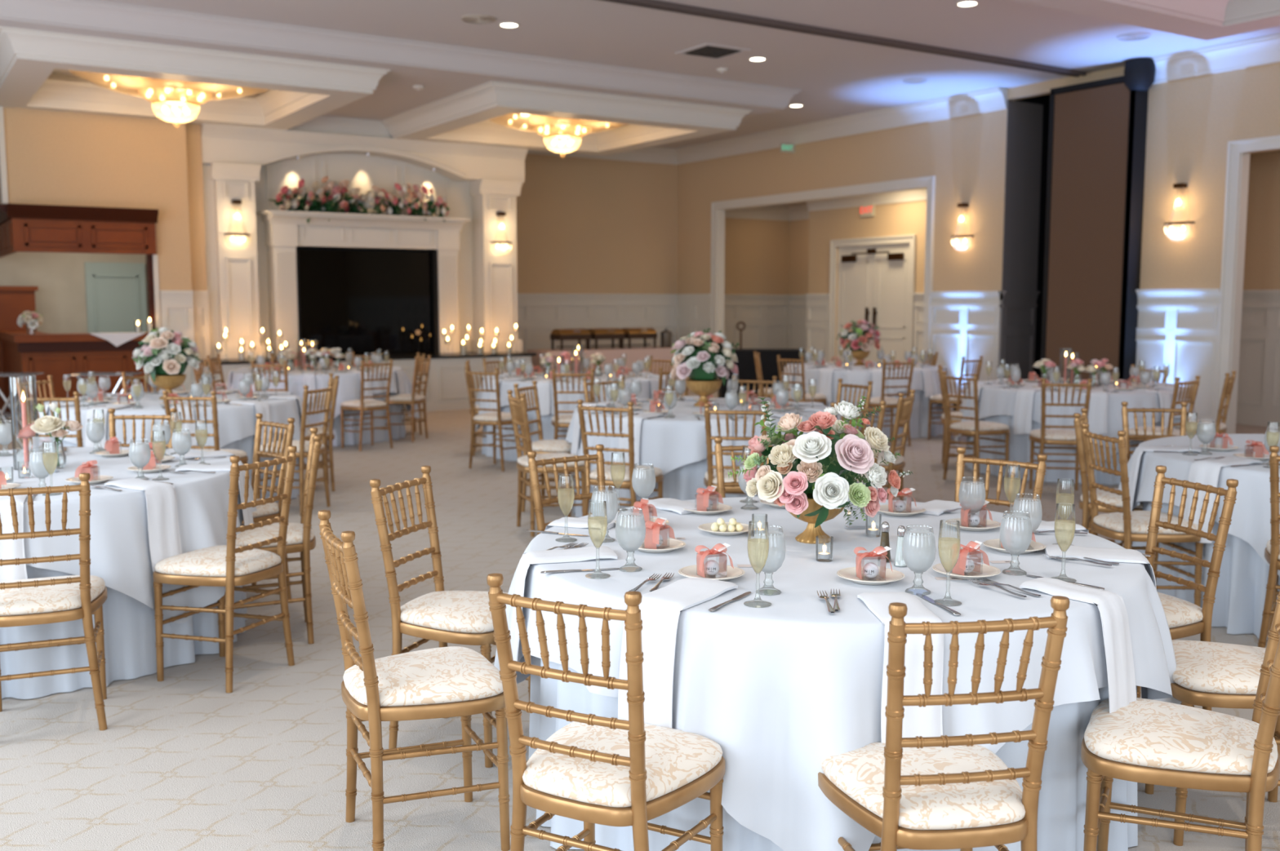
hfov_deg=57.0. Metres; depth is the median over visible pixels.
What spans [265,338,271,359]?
glass candle holder
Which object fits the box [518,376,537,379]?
bread plate
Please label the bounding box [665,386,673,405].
bowl
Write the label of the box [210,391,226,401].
box
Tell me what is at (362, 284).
fireplace
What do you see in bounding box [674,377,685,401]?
water goblet
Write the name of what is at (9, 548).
napkin
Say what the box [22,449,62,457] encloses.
bread plate
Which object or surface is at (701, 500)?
box
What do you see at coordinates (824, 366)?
bread plate
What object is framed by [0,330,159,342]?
countertop
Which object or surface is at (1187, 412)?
bowl
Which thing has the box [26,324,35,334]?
glass vase
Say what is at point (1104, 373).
box
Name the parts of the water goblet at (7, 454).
stem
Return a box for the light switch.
[192,306,202,314]
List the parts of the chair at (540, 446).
post, rail, post, seat frame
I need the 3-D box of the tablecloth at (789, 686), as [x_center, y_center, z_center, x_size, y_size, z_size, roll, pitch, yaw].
[0.571,0.653,3.732,1.960,0.567,2.003,-3,7,-26]
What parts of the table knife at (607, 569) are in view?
handle, blade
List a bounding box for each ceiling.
[99,0,1279,148]
[772,201,807,206]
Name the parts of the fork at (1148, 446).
handle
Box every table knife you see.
[525,529,589,536]
[540,568,618,573]
[707,591,751,612]
[915,592,960,616]
[1025,574,1104,590]
[1153,450,1198,453]
[1231,463,1265,466]
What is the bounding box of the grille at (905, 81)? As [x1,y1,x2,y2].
[904,80,925,83]
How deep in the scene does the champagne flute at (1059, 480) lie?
3.66 m
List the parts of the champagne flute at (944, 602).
stem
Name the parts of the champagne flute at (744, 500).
stem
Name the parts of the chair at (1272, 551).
seat frame, leg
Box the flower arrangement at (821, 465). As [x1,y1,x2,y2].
[728,395,912,528]
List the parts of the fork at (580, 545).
handle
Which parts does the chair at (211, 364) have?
post, rail, post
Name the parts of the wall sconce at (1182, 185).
lamp shade, bulb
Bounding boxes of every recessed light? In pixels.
[498,22,519,27]
[748,57,766,61]
[788,104,804,106]
[955,0,978,7]
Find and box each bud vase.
[17,402,83,469]
[280,348,297,370]
[303,347,319,370]
[315,348,331,370]
[328,347,344,369]
[540,352,555,377]
[555,351,570,373]
[589,352,605,377]
[1032,358,1056,382]
[1066,359,1086,387]
[1084,359,1106,387]
[1094,359,1113,386]
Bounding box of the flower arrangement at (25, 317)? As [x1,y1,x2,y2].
[17,310,43,328]
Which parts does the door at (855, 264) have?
closer arm, handle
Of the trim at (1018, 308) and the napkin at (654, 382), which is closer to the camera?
the napkin at (654, 382)
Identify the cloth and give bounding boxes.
[89,332,145,346]
[527,346,689,392]
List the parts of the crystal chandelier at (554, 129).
frame, lamp shade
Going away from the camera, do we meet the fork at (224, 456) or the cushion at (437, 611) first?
the cushion at (437, 611)
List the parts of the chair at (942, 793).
post, seat frame, leg, rail, post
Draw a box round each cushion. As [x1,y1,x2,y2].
[0,575,105,616]
[154,545,281,577]
[195,448,246,457]
[235,523,314,548]
[243,498,279,519]
[259,440,324,453]
[306,426,333,436]
[341,399,386,407]
[342,646,502,706]
[383,394,425,400]
[400,591,507,633]
[473,412,511,422]
[517,453,584,467]
[522,717,722,808]
[531,440,572,453]
[551,414,573,423]
[589,465,662,481]
[704,469,744,484]
[757,387,785,394]
[783,392,826,399]
[820,742,1025,830]
[853,473,868,481]
[863,397,898,404]
[876,452,904,466]
[929,393,964,400]
[941,411,962,420]
[950,420,1008,431]
[1030,429,1075,440]
[1080,488,1142,509]
[1084,697,1277,775]
[1093,511,1198,534]
[1128,426,1186,435]
[1157,592,1203,628]
[1172,640,1266,694]
[1174,419,1226,430]
[1266,539,1279,560]
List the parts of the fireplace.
panel moulding, arch moulding, moulding, firebox glass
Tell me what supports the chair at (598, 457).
on the floor
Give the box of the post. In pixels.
[146,254,155,329]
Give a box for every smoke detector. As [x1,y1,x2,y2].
[412,84,424,90]
[716,67,728,73]
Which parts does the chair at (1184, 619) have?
post, seat frame, rail, post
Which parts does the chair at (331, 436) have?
seat frame, post, post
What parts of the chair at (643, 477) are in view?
post, rail, leg, seat frame, post, leg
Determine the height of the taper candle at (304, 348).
0.248 m
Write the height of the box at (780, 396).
0.086 m
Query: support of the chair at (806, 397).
on the floor
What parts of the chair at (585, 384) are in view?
post, rail, post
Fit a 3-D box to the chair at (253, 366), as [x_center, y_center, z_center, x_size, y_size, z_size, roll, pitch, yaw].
[-3.709,-0.209,12.100,0.426,0.936,0.470,1,6,5]
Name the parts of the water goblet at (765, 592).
stem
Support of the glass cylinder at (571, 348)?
on the tablecloth at (646, 393)
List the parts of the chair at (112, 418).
post, rail, post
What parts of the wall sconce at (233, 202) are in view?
bulb, lamp shade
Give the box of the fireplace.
[195,115,536,413]
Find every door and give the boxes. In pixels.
[84,262,146,333]
[836,244,874,362]
[870,243,910,363]
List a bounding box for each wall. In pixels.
[0,106,207,390]
[0,252,148,333]
[515,153,789,335]
[677,62,1279,377]
[788,200,926,362]
[1015,93,1279,379]
[1040,75,1148,382]
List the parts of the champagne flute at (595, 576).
stem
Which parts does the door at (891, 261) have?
handle, closer arm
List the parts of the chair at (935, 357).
post, post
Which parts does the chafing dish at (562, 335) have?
leg, leg, lid, leg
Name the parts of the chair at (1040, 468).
post, rail, post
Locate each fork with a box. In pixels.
[89,484,122,491]
[168,471,215,473]
[186,456,226,460]
[547,542,578,550]
[564,542,588,549]
[628,573,661,591]
[648,573,674,591]
[817,591,835,613]
[830,589,840,611]
[942,508,960,512]
[967,578,1026,597]
[978,577,1040,596]
[1033,530,1087,534]
[1041,553,1111,566]
[1053,528,1079,532]
[1083,557,1119,564]
[1148,445,1189,446]
[1194,456,1225,460]
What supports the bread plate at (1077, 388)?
on the tablecloth at (998, 401)
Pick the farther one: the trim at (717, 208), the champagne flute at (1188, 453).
the trim at (717, 208)
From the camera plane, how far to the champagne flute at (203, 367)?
9.94 m
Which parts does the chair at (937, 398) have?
leg, seat frame, post, rail, post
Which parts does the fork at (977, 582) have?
handle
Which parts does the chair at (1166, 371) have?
post, rail, post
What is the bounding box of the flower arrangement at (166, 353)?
[133,327,200,382]
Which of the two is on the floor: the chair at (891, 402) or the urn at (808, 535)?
the chair at (891, 402)
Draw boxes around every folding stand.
[0,372,43,449]
[66,372,142,395]
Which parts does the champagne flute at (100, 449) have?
stem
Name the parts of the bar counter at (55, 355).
panel, cornice, panel, panel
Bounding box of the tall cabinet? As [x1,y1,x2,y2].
[0,286,38,412]
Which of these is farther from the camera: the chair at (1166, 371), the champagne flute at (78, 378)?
the chair at (1166, 371)
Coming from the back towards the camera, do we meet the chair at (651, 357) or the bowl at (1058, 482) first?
the chair at (651, 357)
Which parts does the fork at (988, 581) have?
handle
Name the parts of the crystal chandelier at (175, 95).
bulb, bulb, bulb, frame, bulb, lamp shade, bulb, bulb, bulb, bulb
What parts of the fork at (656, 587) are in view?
handle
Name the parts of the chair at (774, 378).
post, rail, post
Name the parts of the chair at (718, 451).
post, rail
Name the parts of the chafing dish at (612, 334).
leg, leg, lid, leg, leg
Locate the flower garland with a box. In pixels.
[267,176,449,223]
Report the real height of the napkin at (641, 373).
0.361 m
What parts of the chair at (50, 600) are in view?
leg, rail, seat frame, post, leg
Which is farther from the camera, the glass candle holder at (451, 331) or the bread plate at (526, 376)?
the glass candle holder at (451, 331)
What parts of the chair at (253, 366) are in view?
post, rail, post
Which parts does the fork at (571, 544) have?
handle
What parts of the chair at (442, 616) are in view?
post, rail, post, seat frame, leg, leg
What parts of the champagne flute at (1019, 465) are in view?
stem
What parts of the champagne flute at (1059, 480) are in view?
stem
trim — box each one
[0,0,802,124]
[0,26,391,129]
[0,106,210,391]
[517,293,676,352]
[527,32,1279,164]
[675,288,1220,435]
[710,175,935,379]
[724,188,926,364]
[999,290,1039,379]
[1001,99,1043,291]
[1013,0,1279,40]
[1213,135,1279,434]
[1235,289,1279,427]
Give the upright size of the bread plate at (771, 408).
0.018 m
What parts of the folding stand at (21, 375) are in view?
leg, leg, leg, leg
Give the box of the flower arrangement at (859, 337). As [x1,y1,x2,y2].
[835,320,880,351]
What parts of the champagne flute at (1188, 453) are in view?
stem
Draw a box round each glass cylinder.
[8,376,40,470]
[296,339,306,369]
[299,345,309,370]
[307,339,317,369]
[320,347,330,369]
[553,355,564,377]
[570,347,581,377]
[573,345,583,377]
[1058,348,1071,383]
[1066,352,1078,383]
[1089,359,1102,386]
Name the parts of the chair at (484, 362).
post, rail, post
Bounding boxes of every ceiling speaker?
[902,78,927,83]
[1116,31,1151,40]
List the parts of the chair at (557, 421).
post, seat frame, rail, post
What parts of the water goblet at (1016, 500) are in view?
stem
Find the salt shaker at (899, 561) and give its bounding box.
[893,525,906,566]
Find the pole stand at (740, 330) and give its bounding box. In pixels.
[736,321,746,348]
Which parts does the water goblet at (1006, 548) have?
stem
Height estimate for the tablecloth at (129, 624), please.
0.753 m
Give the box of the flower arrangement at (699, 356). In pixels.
[670,328,739,385]
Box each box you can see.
[0,471,6,488]
[31,436,54,454]
[74,460,100,481]
[88,391,103,401]
[92,387,106,398]
[104,436,121,454]
[115,393,133,404]
[125,385,139,395]
[139,442,164,460]
[139,450,161,470]
[167,393,180,404]
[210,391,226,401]
[213,382,226,391]
[238,384,252,392]
[240,387,253,397]
[275,364,284,371]
[302,364,314,371]
[324,359,333,365]
[337,363,344,370]
[352,359,359,366]
[515,368,524,375]
[523,369,534,377]
[532,366,542,373]
[548,371,557,379]
[585,371,591,379]
[614,369,625,377]
[617,366,627,373]
[622,393,636,404]
[622,396,637,408]
[626,368,635,376]
[630,497,657,526]
[642,517,675,549]
[648,400,664,412]
[653,390,664,400]
[694,485,723,511]
[694,543,733,578]
[698,401,714,414]
[699,394,713,399]
[743,390,757,401]
[746,400,761,410]
[771,393,785,404]
[774,397,788,408]
[815,359,824,365]
[831,356,839,363]
[835,360,842,367]
[853,546,893,581]
[865,360,874,368]
[886,488,916,513]
[893,360,902,367]
[950,540,989,576]
[960,500,992,528]
[999,519,1035,550]
[1007,373,1017,382]
[1010,375,1022,384]
[1027,372,1038,380]
[1037,377,1049,387]
[1078,379,1087,389]
[1102,373,1112,382]
[1117,379,1131,388]
[1128,375,1140,384]
[1134,377,1146,386]
[1208,431,1233,448]
[1244,440,1269,457]
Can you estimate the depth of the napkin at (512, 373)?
12.35 m
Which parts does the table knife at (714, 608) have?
handle, blade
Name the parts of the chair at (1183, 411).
post, rail, post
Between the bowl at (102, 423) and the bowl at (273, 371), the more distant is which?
the bowl at (273, 371)
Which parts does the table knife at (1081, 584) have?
blade, handle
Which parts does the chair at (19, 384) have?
post, rail, post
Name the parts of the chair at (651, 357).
post, rail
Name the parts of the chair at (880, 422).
post, rail, post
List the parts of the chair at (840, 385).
post, rail, post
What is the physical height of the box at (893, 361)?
0.086 m
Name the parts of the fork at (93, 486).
handle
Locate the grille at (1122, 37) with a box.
[1118,34,1149,39]
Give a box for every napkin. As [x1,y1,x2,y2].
[0,494,27,582]
[22,445,53,453]
[39,402,74,445]
[84,404,131,447]
[97,393,121,396]
[104,478,182,573]
[119,444,166,453]
[172,450,235,459]
[173,404,196,449]
[175,463,253,525]
[220,389,241,391]
[226,369,257,390]
[230,400,273,444]
[236,367,265,369]
[249,371,277,391]
[253,391,293,395]
[268,395,307,436]
[302,372,316,404]
[347,370,373,399]
[373,368,404,394]
[377,366,403,368]
[480,374,505,386]
[488,377,524,413]
[502,372,520,374]
[510,546,617,662]
[535,379,557,416]
[544,517,615,530]
[570,410,603,455]
[576,402,610,407]
[594,379,613,402]
[616,398,648,402]
[617,413,664,465]
[617,577,737,728]
[627,377,658,399]
[628,372,653,374]
[647,374,672,388]
[648,497,697,515]
[682,395,699,400]
[703,414,732,466]
[748,397,771,400]
[770,413,810,435]
[784,363,808,368]
[785,365,817,395]
[788,401,825,405]
[804,407,840,420]
[817,367,844,402]
[857,591,943,742]
[868,368,887,397]
[907,367,933,398]
[911,500,968,515]
[915,363,937,365]
[923,365,949,381]
[966,381,995,389]
[968,384,1008,421]
[1008,520,1088,533]
[1013,387,1049,434]
[1019,577,1136,713]
[1043,544,1156,590]
[1084,389,1107,434]
[1128,445,1202,511]
[1137,389,1171,427]
[1141,382,1174,386]
[1154,386,1195,419]
[1182,457,1262,543]
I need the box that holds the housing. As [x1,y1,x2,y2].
[1124,57,1155,90]
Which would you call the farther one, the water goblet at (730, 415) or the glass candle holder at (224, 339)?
the glass candle holder at (224, 339)
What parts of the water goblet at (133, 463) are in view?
stem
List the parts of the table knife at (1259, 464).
handle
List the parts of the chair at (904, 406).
seat frame, post, post, rail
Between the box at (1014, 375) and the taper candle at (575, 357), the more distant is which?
the taper candle at (575, 357)
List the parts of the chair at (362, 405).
leg, post, seat frame, leg, rail, post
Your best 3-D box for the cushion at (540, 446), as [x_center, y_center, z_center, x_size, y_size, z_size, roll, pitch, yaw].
[-0.625,0.141,8.654,0.420,0.058,0.415,2,6,18]
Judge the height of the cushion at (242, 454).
0.058 m
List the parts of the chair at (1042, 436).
leg, post, seat frame, rail, leg, post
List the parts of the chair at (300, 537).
seat frame, post, post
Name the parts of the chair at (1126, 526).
post, rail, post, seat frame, leg, leg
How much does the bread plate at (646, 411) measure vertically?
0.018 m
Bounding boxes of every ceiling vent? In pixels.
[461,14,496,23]
[675,43,751,59]
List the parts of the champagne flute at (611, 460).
stem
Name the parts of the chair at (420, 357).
post, post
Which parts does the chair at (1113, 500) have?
post, rail, post, seat frame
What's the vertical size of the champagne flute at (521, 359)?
0.210 m
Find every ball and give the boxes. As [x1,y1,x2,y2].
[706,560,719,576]
[711,524,718,531]
[716,518,724,525]
[719,524,726,532]
[727,524,735,532]
[728,518,736,525]
[735,524,742,531]
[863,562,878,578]
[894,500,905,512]
[964,558,968,573]
[970,513,980,526]
[1010,534,1022,548]
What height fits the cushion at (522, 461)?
0.058 m
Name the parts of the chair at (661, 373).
post, rail, post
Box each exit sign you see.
[779,142,795,153]
[860,203,875,217]
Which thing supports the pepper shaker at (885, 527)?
on the tablecloth at (789, 686)
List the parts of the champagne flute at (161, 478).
stem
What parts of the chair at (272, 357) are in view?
post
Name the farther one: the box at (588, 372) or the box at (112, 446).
the box at (588, 372)
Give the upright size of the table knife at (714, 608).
0.006 m
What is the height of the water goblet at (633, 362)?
0.173 m
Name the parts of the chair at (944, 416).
post, post, seat frame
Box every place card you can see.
[669,537,685,539]
[737,564,757,567]
[934,577,962,580]
[941,547,963,550]
[988,560,1015,564]
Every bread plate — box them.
[0,483,21,489]
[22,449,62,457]
[65,475,113,484]
[84,400,111,404]
[87,396,113,399]
[93,449,134,457]
[111,402,137,405]
[120,393,144,396]
[127,464,171,473]
[133,456,175,462]
[159,401,185,405]
[173,391,189,395]
[206,400,231,403]
[208,391,231,394]
[235,395,260,399]
[300,370,317,373]
[333,369,349,372]
[511,374,528,377]
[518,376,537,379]
[610,377,628,379]
[614,517,669,530]
[616,406,642,410]
[617,402,643,406]
[624,374,639,377]
[626,538,685,553]
[642,409,668,413]
[646,399,670,403]
[678,564,745,581]
[683,503,732,515]
[692,412,715,416]
[693,398,716,401]
[697,522,751,535]
[738,399,760,403]
[760,499,785,508]
[768,407,793,411]
[813,364,828,367]
[836,567,905,585]
[878,504,925,516]
[932,562,1000,580]
[945,518,1000,531]
[982,538,1045,554]
[1004,383,1025,386]
[1022,379,1039,382]
[1074,387,1095,391]
[1112,387,1133,391]
[1124,382,1143,385]
[1131,385,1152,388]
[1199,444,1238,451]
[1232,453,1269,461]
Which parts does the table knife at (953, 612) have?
blade, handle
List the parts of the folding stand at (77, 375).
leg, leg, leg, leg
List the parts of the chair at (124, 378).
post, rail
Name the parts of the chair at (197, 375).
post, post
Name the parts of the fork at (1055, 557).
handle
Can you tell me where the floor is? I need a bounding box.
[0,390,1279,850]
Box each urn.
[149,373,186,399]
[685,379,722,406]
[783,494,848,544]
[849,350,870,365]
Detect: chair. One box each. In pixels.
[0,472,107,731]
[15,375,54,445]
[22,391,83,448]
[107,408,177,448]
[120,372,159,393]
[152,445,297,693]
[162,391,248,464]
[193,359,211,391]
[206,354,224,391]
[224,427,321,644]
[241,413,294,599]
[250,360,288,391]
[257,382,333,515]
[270,352,299,365]
[303,373,338,491]
[317,510,510,850]
[340,359,392,451]
[351,351,376,365]
[369,466,530,768]
[383,355,431,442]
[402,352,425,435]
[464,367,522,471]
[465,360,486,456]
[482,356,508,375]
[486,573,725,850]
[506,390,585,537]
[513,380,574,512]
[527,444,607,534]
[551,368,594,474]
[568,360,601,372]
[577,400,663,516]
[582,376,625,403]
[648,355,673,382]
[657,367,689,398]
[703,403,768,494]
[714,437,773,497]
[731,374,777,399]
[753,351,785,397]
[777,355,826,406]
[817,595,1070,850]
[830,400,885,497]
[835,378,872,434]
[862,358,915,446]
[876,389,915,501]
[922,351,937,366]
[928,355,982,439]
[937,364,973,468]
[942,371,1009,485]
[954,446,1047,519]
[1028,377,1092,490]
[1073,408,1142,545]
[1080,591,1279,850]
[1081,422,1203,607]
[1117,401,1187,546]
[1128,375,1199,447]
[1129,364,1168,382]
[1137,465,1238,711]
[1144,640,1279,846]
[1174,371,1235,434]
[1257,445,1279,648]
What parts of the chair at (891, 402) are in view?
seat frame, post, leg, rail, post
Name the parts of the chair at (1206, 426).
seat frame, post, post, rail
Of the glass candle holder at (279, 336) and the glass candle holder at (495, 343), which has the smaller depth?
the glass candle holder at (279, 336)
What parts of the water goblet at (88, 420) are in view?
stem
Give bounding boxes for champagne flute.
[0,412,2,454]
[42,440,62,496]
[62,374,73,402]
[78,377,88,407]
[88,371,95,392]
[93,408,106,451]
[133,378,142,408]
[144,373,152,394]
[151,430,168,480]
[169,412,182,454]
[195,419,210,465]
[202,377,211,406]
[203,367,210,392]
[252,368,258,392]
[254,373,262,401]
[271,370,279,395]
[324,355,329,373]
[498,357,505,378]
[506,355,511,375]
[520,359,526,381]
[555,474,577,542]
[564,360,569,382]
[585,500,610,579]
[593,378,600,407]
[608,452,627,511]
[609,382,618,414]
[613,359,618,382]
[617,374,624,403]
[663,386,674,418]
[666,373,675,399]
[731,373,738,399]
[737,386,747,418]
[739,446,757,503]
[743,520,771,608]
[782,375,789,397]
[793,383,802,414]
[808,379,816,407]
[813,350,817,368]
[934,520,961,606]
[985,361,991,385]
[1002,364,1010,388]
[1004,464,1020,526]
[1051,502,1076,582]
[1053,366,1059,391]
[1053,478,1074,546]
[1110,367,1119,392]
[1153,366,1160,391]
[1163,364,1169,384]
[1182,412,1197,455]
[1262,422,1279,468]
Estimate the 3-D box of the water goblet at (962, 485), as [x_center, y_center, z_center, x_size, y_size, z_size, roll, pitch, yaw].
[1.108,0.260,3.933,0.087,0.173,0.087,-1,6,-11]
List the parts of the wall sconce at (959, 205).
lamp shade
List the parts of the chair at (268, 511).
post, seat frame, rail, post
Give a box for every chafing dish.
[550,328,591,350]
[585,328,625,349]
[618,328,657,348]
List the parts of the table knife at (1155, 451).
handle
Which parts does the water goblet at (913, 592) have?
stem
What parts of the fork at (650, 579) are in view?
handle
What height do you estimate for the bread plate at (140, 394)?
0.018 m
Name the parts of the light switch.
plate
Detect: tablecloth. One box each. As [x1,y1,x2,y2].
[0,447,257,623]
[0,565,247,699]
[28,391,311,464]
[45,433,299,502]
[226,365,419,426]
[327,391,405,446]
[475,372,675,431]
[481,405,568,461]
[493,497,1181,850]
[528,655,1137,850]
[565,398,838,503]
[573,448,783,517]
[777,362,953,422]
[792,386,943,439]
[954,379,1196,462]
[964,415,1180,485]
[1115,434,1279,576]
[1132,501,1279,640]
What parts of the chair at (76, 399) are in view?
post, rail, post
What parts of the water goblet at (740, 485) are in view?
stem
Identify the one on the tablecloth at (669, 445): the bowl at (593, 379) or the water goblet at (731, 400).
the water goblet at (731, 400)
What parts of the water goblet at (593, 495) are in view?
stem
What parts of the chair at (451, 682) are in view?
rail, post, post, seat frame, leg, leg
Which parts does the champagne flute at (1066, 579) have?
stem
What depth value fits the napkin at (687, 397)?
9.12 m
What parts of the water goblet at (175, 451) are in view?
stem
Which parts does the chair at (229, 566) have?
leg, seat frame, leg, post, rail, post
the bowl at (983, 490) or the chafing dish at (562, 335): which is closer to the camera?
the bowl at (983, 490)
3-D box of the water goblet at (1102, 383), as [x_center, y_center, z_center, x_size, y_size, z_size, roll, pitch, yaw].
[3.952,-0.376,10.005,0.087,0.173,0.087,-5,8,-38]
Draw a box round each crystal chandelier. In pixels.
[69,70,269,127]
[488,112,629,156]
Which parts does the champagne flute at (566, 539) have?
stem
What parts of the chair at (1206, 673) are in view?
leg, leg, seat frame, post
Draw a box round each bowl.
[0,412,2,434]
[29,451,53,478]
[42,440,57,474]
[62,374,71,391]
[78,377,86,395]
[85,421,105,443]
[93,408,105,435]
[128,442,151,467]
[133,378,141,397]
[151,424,171,446]
[151,430,165,462]
[170,412,182,437]
[171,431,191,455]
[195,419,207,448]
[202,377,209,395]
[203,367,210,382]
[252,368,258,383]
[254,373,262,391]
[271,370,279,386]
[557,474,574,515]
[587,500,607,548]
[591,490,617,524]
[593,378,600,396]
[610,382,618,401]
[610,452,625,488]
[615,513,645,551]
[617,374,624,391]
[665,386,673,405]
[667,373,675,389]
[731,373,738,389]
[737,465,759,493]
[738,386,746,406]
[742,446,746,470]
[746,520,768,573]
[751,531,786,573]
[793,383,801,402]
[808,379,816,397]
[902,530,936,573]
[937,520,959,573]
[958,481,985,513]
[986,361,991,376]
[999,515,1031,555]
[1004,364,1010,378]
[1004,464,1020,503]
[1012,497,1042,533]
[1053,366,1059,381]
[1053,502,1075,552]
[1055,478,1074,521]
[1111,367,1119,382]
[1153,366,1160,382]
[1185,412,1197,439]
[1196,422,1215,444]
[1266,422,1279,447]
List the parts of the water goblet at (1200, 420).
stem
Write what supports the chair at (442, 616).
on the floor
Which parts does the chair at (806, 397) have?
post, rail, post, seat frame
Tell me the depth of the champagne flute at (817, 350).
13.54 m
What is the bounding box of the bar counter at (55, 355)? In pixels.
[0,330,159,422]
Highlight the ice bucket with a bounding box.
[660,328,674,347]
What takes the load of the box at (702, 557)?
on the bread plate at (690, 571)
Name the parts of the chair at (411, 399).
seat frame, post, rail, post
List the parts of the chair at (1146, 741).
leg, leg, seat frame, post, post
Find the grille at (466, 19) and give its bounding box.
[462,16,493,22]
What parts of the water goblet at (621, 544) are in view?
stem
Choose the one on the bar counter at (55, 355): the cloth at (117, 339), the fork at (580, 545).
the cloth at (117, 339)
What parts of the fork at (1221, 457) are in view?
handle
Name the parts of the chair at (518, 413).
rail, post, post, seat frame, leg, leg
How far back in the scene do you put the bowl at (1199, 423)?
5.89 m
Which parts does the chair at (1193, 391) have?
seat frame, post, rail, post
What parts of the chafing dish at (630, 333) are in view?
leg, leg, lid, leg, leg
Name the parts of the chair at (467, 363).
post, post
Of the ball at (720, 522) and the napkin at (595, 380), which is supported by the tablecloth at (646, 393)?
the napkin at (595, 380)
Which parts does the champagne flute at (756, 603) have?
stem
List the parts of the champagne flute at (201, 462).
stem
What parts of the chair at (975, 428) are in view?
post, rail, leg, post, seat frame, leg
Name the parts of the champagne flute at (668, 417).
stem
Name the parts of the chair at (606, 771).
post, rail, leg, seat frame, post, leg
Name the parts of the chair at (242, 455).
post, rail, post, seat frame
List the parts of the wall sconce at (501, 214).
lamp shade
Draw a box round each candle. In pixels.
[0,466,13,483]
[17,461,31,478]
[21,392,29,468]
[136,325,140,333]
[147,321,151,332]
[239,351,243,359]
[300,342,302,368]
[303,347,305,367]
[461,344,465,354]
[478,346,481,353]
[492,346,495,353]
[557,358,559,377]
[573,351,577,377]
[577,345,579,377]
[737,395,744,405]
[746,401,753,410]
[751,513,767,537]
[815,536,833,562]
[865,514,881,537]
[1063,352,1066,383]
[1071,355,1073,383]
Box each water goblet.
[0,420,13,456]
[29,448,53,487]
[76,378,89,400]
[84,382,97,405]
[85,418,105,453]
[98,375,110,396]
[128,439,151,479]
[130,382,143,407]
[148,373,159,394]
[151,421,171,456]
[171,428,191,467]
[191,382,203,405]
[201,372,212,393]
[238,378,250,400]
[242,373,253,386]
[256,354,263,368]
[257,355,265,371]
[258,375,270,398]
[276,352,284,363]
[319,356,327,373]
[345,351,352,367]
[354,355,362,371]
[374,354,382,366]
[506,360,515,377]
[514,358,523,374]
[524,362,533,380]
[560,363,569,382]
[583,356,590,373]
[591,485,617,542]
[604,363,613,381]
[605,383,617,408]
[615,507,645,572]
[616,357,625,368]
[618,386,631,413]
[630,379,641,402]
[631,361,640,377]
[631,462,655,498]
[636,359,644,376]
[663,390,677,417]
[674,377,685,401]
[724,390,737,417]
[727,378,737,401]
[737,461,759,510]
[751,524,786,595]
[772,380,783,395]
[776,387,788,413]
[791,384,803,409]
[804,351,812,365]
[815,352,822,368]
[842,349,849,364]
[844,354,853,369]
[876,350,884,364]
[883,354,890,368]
[902,524,936,595]
[910,353,918,364]
[919,351,926,367]
[958,476,985,527]
[995,365,1005,384]
[999,510,1031,575]
[1010,364,1018,375]
[1010,368,1020,387]
[1012,493,1042,553]
[1049,369,1060,390]
[1100,370,1111,391]
[1129,365,1139,382]
[1139,369,1150,389]
[1150,368,1160,387]
[1196,418,1215,454]
[1263,427,1279,466]
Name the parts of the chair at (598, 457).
post, rail, post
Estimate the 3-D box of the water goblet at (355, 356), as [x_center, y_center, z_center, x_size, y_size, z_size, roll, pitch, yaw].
[-3.069,-0.673,12.836,0.087,0.173,0.087,3,7,29]
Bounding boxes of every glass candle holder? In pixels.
[134,320,141,333]
[146,317,153,333]
[215,343,222,360]
[222,328,231,359]
[222,333,229,360]
[238,339,245,360]
[238,346,244,359]
[248,342,256,359]
[259,328,266,359]
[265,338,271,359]
[266,346,272,359]
[276,330,283,359]
[278,345,284,356]
[282,342,288,351]
[441,329,448,355]
[444,337,450,355]
[449,325,455,354]
[460,340,466,355]
[464,335,470,354]
[466,325,471,354]
[476,342,482,354]
[478,339,483,354]
[479,328,484,353]
[490,342,496,354]
[492,338,497,353]
[493,328,499,353]
[506,342,511,353]
[508,336,514,353]
[513,324,519,352]
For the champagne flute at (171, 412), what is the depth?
5.89 m
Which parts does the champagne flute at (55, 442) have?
stem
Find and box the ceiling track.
[600,0,1086,77]
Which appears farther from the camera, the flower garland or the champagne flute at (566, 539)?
the flower garland
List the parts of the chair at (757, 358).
post, post, seat frame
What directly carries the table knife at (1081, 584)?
on the tablecloth at (789, 686)
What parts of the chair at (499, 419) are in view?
post, rail, seat frame, leg, post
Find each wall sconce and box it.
[223,200,249,249]
[489,212,511,255]
[951,203,973,251]
[1164,182,1194,240]
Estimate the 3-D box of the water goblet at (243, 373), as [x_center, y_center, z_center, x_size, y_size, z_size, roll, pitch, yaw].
[-3.229,-0.345,9.707,0.087,0.173,0.087,-3,7,-27]
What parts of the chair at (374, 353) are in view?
post, rail, post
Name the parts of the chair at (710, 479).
post, seat frame, rail, post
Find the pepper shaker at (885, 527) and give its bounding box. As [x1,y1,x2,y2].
[880,521,891,561]
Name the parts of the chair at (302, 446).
leg, seat frame, post, rail, post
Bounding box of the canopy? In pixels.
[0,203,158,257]
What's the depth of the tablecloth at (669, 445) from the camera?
7.60 m
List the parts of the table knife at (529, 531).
handle, blade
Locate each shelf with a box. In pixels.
[256,209,471,231]
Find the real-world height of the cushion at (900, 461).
0.058 m

